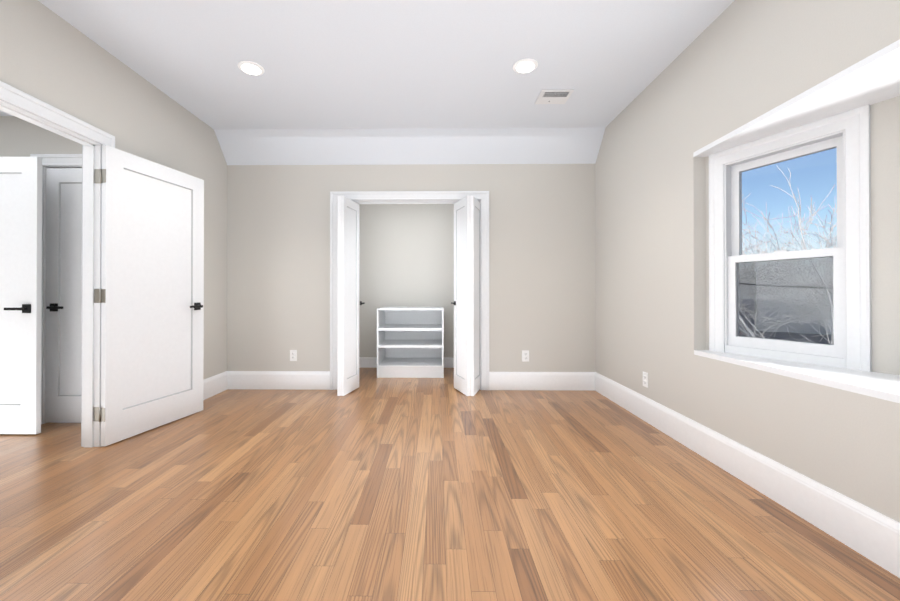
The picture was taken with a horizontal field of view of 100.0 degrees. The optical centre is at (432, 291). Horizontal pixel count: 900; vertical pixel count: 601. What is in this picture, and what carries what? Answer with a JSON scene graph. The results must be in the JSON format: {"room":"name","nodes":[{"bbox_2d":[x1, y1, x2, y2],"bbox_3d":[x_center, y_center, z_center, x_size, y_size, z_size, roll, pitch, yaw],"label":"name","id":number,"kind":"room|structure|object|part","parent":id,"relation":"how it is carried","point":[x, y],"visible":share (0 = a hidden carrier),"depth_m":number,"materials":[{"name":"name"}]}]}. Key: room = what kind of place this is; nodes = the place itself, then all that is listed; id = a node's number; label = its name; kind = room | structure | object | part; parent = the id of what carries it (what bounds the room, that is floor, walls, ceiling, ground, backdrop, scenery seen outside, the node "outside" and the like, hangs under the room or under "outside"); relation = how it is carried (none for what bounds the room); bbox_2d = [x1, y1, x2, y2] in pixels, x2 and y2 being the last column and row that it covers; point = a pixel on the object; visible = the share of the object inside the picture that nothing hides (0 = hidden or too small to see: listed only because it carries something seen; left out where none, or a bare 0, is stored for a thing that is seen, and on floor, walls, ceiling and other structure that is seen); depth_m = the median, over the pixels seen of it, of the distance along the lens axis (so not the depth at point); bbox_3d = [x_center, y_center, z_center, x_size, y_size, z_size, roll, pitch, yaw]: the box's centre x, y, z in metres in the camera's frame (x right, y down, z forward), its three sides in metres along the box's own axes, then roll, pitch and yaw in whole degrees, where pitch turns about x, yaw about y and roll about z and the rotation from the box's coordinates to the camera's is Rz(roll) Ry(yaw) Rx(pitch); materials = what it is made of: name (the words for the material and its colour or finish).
{"room":"empty bedroom","nodes":[
{"label":"empty bedroom","id":0,"kind":"room"},
{"bbox_2d":[0,116,81,156],"bbox_3d":[-3.638,-0.174,3.068,2.550,2.450,0.120,0,0,1],"label":"wall","id":1,"kind":"structure","parent":0,"point":[19,137],"depth_m":3.00,"materials":[{"name":"paint"}]},
{"bbox_2d":[0,157,41,433],"bbox_3d":[-3.298,0.026,2.780,0.813,2.030,0.139,0,0,1],"label":"hall door","id":2,"kind":"structure","parent":1,"relation":"in","point":[20,277],"depth_m":2.77,"materials":[{"name":"paint"}]},
{"bbox_2d":[30,154,81,423],"bbox_3d":[-2.780,-0.019,3.046,0.807,2.139,0.141,0,0,1],"label":"door frame","id":3,"kind":"structure","parent":1,"relation":"attached to","point":[61,159],"depth_m":3.00,"materials":[{"name":"paint"}]},
{"bbox_2d":[45,168,81,422],"bbox_3d":[-2.781,0.027,3.000,0.610,2.030,0.087,0,0,1],"label":"hall door","id":4,"kind":"structure","parent":1,"relation":"in","point":[63,295],"depth_m":3.02,"materials":[{"name":"paint"}]},
{"bbox_2d":[0,0,226,379],"bbox_3d":[-2.319,-0.310,1.807,0.120,2.710,7.390,0,0,1],"label":"wall","id":5,"kind":"structure","parent":0,"point":[49,57],"depth_m":2.76,"materials":[{"name":"paint"}]},
{"bbox_2d":[0,81,114,447],"bbox_3d":[-2.315,-0.023,2.145,0.162,2.139,1.011,0,0,1],"label":"door frame","id":6,"kind":"structure","parent":5,"relation":"attached to","point":[91,324],"depth_m":2.55,"materials":[{"name":"paint"}]},
{"bbox_2d":[93,145,203,445],"bbox_3d":[-2.136,0.027,2.938,0.155,2.030,0.823,0,0,13],"label":"door","id":7,"kind":"structure","parent":5,"relation":"in","point":[151,295],"depth_m":2.85,"materials":[{"name":"paint"}]},
{"bbox_3d":[-2.273,0.023,2.554,0.056,1.706,0.002,0,0,1],"label":"door jamb hinges","id":8,"kind":"part","parent":7,"relation":"part of","materials":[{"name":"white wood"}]},
{"bbox_2d":[203,371,227,399],"bbox_3d":[-2.232,0.954,3.368,0.015,0.195,1.455,0,0,1],"label":"baseboard","id":9,"kind":"structure","parent":5,"relation":"attached to","point":[215,385],"depth_m":3.86,"materials":[{"name":"paint"}]},
{"bbox_2d":[0,0,734,164],"bbox_3d":[-1.613,-1.598,1.103,6.890,0.420,5.990,0,0,1],"label":"ceiling","id":10,"kind":"structure","parent":0,"point":[368,82],"depth_m":2.80,"materials":[{"name":"paint"}]},
{"bbox_2d":[238,61,263,74],"bbox_3d":[-1.346,-1.656,2.805,0.180,0.010,0.180,0,0,1],"label":"recessed light","id":11,"kind":"object","parent":10,"relation":"in","point":[250,67],"visible":1,"depth_m":2.79,"materials":[{"name":"white plastic"}]},
{"bbox_2d":[513,59,537,72],"bbox_3d":[0.683,-1.656,2.779,0.180,0.010,0.180,0,0,1],"label":"recessed light","id":12,"kind":"object","parent":10,"relation":"in","point":[525,66],"visible":1,"depth_m":2.77,"materials":[{"name":"white plastic"}]},
{"bbox_2d":[535,89,573,103],"bbox_3d":[1.029,-1.650,3.205,0.264,0.018,0.226,0,0,1],"label":"air vent","id":13,"kind":"object","parent":10,"relation":"attached to","point":[553,96],"visible":0.96,"depth_m":3.18,"materials":[{"name":"metal"}]},
{"bbox_2d":[359,204,453,357],"bbox_3d":[-0.234,-0.139,5.335,2.600,2.400,0.100,0,0,1],"label":"wall","id":14,"kind":"structure","parent":0,"point":[406,255],"depth_m":5.27,"materials":[{"name":"paint"}]},
{"bbox_2d":[359,357,453,367],"bbox_3d":[-0.234,0.990,5.273,2.400,0.140,0.013,0,0,1],"label":"baseboard","id":15,"kind":"structure","parent":14,"relation":"attached to","point":[367,362],"depth_m":5.27,"materials":[{"name":"paint"}]},
{"bbox_2d":[227,164,595,371],"bbox_3d":[-0.239,-0.220,4.135,4.220,2.550,0.120,0,0,1],"label":"wall","id":16,"kind":"structure","parent":0,"point":[542,268],"depth_m":4.08,"materials":[{"name":"paint"}]},
{"bbox_2d":[227,371,329,389],"bbox_3d":[-1.665,0.958,4.080,1.130,0.195,0.015,0,0,1],"label":"baseboard","id":17,"kind":"structure","parent":16,"relation":"attached to","point":[302,380],"depth_m":4.07,"materials":[{"name":"paint"}]},
{"bbox_2d":[290,350,296,360],"bbox_3d":[-1.505,0.690,4.083,0.076,0.120,0.009,0,0,1],"label":"electrical outlet","id":18,"kind":"object","parent":16,"relation":"attached to","point":[293,355],"visible":1,"depth_m":4.08,"materials":[{"name":"plastic"}]},
{"bbox_2d":[337,196,364,395],"bbox_3d":[-0.882,0.037,3.961,0.295,2.010,0.371,0,0,1],"label":"bifold door","id":19,"kind":"structure","parent":16,"relation":"in","point":[348,309],"depth_m":3.87,"materials":[{"name":"paint"}]},
{"bbox_2d":[330,191,488,389],"bbox_3d":[-0.247,0.025,4.134,1.565,2.060,0.120,0,0,1],"label":"door frame","id":20,"kind":"structure","parent":16,"relation":"attached to","point":[406,201],"depth_m":4.12,"materials":[{"name":"paint"}]},
{"bbox_2d":[451,196,479,395],"bbox_3d":[0.365,0.037,3.948,0.332,2.010,0.363,0,0,1],"label":"bifold door","id":21,"kind":"structure","parent":16,"relation":"in","point":[466,303],"depth_m":3.88,"materials":[{"name":"paint"}]},
{"bbox_2d":[522,350,528,361],"bbox_3d":[1.000,0.690,4.051,0.076,0.120,0.009,0,0,1],"label":"electrical outlet","id":22,"kind":"object","parent":16,"relation":"attached to","point":[525,355],"visible":1,"depth_m":4.05,"materials":[{"name":"plastic"}]},
{"bbox_2d":[489,372,594,390],"bbox_3d":[1.177,0.957,4.044,1.145,0.195,0.015,0,0,1],"label":"baseboard","id":23,"kind":"structure","parent":16,"relation":"attached to","point":[541,380],"depth_m":4.04,"materials":[{"name":"paint"}]},
{"bbox_2d":[0,368,899,600],"bbox_3d":[-1.154,1.105,1.811,8.150,0.120,7.600,0,0,1],"label":"floor","id":24,"kind":"structure","parent":0,"point":[372,487],"depth_m":1.79,"materials":[{"name":"brown wood"}]},
{"bbox_2d":[377,307,443,377],"bbox_3d":[-0.269,0.634,4.927,0.820,0.850,0.610,0,0,1],"label":"shelf unit","id":25,"kind":"object","parent":24,"relation":"on","point":[410,342],"visible":1,"depth_m":4.99,"materials":[{"name":"white wood"}]},
{"bbox_2d":[595,0,899,522],"bbox_3d":[2.210,-0.313,1.109,0.995,2.710,6.110,0,0,1],"label":"wall","id":26,"kind":"structure","parent":0,"point":[734,65],"depth_m":2.20,"materials":[{"name":"paint"}]},
{"bbox_2d":[643,371,647,387],"bbox_3d":[1.733,0.716,3.075,0.009,0.120,0.076,0,0,1],"label":"electrical outlet","id":27,"kind":"object","parent":26,"relation":"attached to","point":[645,379],"visible":1,"depth_m":3.07,"materials":[{"name":"plastic"}]},
{"bbox_2d":[595,372,899,577],"bbox_3d":[1.705,0.945,1.110,0.015,0.195,5.870,0,0,1],"label":"baseboard","id":28,"kind":"structure","parent":26,"relation":"attached to","point":[872,535],"depth_m":1.84,"materials":[{"name":"paint"}]},
{"bbox_2d":[709,104,871,371],"bbox_3d":[1.996,-0.255,2.154,0.121,1.277,0.720,0,0,-23],"label":"window","id":29,"kind":"structure","parent":26,"relation":"in","point":[846,134],"depth_m":2.07,"materials":[{"name":"paint"}]},
{"bbox_2d":[694,350,899,402],"bbox_3d":[2.171,0.397,1.707,0.902,0.030,1.816,0,0,1],"label":"sill","id":30,"kind":"structure","parent":26,"relation":"attached to","point":[884,386],"depth_m":1.76,"materials":[{"name":"paint"}]},
{"bbox_2d":[693,39,899,156],"bbox_3d":[2.171,-0.910,1.713,0.902,0.030,1.816,0,0,1],"label":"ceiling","id":31,"kind":"structure","parent":0,"point":[874,78],"depth_m":1.76,"materials":[{"name":"paint"}]},
{"label":"outside","id":32,"kind":"structure","parent":0,"visible":0},
{"bbox_3d":[25.137,6.851,14.550,70.000,0.300,90.000,0,0,1],"label":"ground","id":33,"kind":"structure","parent":32,"visible":0},
{"bbox_2d":[739,215,828,337],"bbox_3d":[12.670,1.539,17.433,13.664,10.374,12.654,0,0,1],"label":"tree","id":34,"kind":"object","parent":33,"relation":"on","point":[751,293],"depth_m":17.56,"materials":[{"name":"white plant"}]},
{"bbox_2d":[739,299,833,343],"bbox_3d":[16.240,3.237,22.680,9.600,7.000,7.400,0,0,29],"label":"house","id":35,"kind":"structure","parent":33,"relation":"on","point":[784,333],"depth_m":19.23,"materials":[{"name":"grey"}]},
{"bbox_2d":[739,165,836,344],"bbox_3d":[7.053,0.699,10.183,10.987,11.991,8.202,0,0,1],"label":"tree","id":36,"kind":"object","parent":33,"relation":"on","point":[802,242],"depth_m":10.47,"materials":[{"name":"white plant"}]},
{"bbox_2d":[741,202,836,341],"bbox_3d":[16.357,1.522,13.965,8.264,10.352,7.966,0,0,1],"label":"tree","id":37,"kind":"object","parent":33,"relation":"on","point":[826,242],"depth_m":14.96,"materials":[{"name":"white plant"}]},
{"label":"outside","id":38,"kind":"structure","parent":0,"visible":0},
{"bbox_2d":[739,283,832,288],"bbox_3d":[6.267,-0.362,5.323,8.716,0.672,0.022,0,0,42],"label":"cable","id":39,"kind":"object","parent":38,"point":[789,286],"depth_m":5.93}
]}

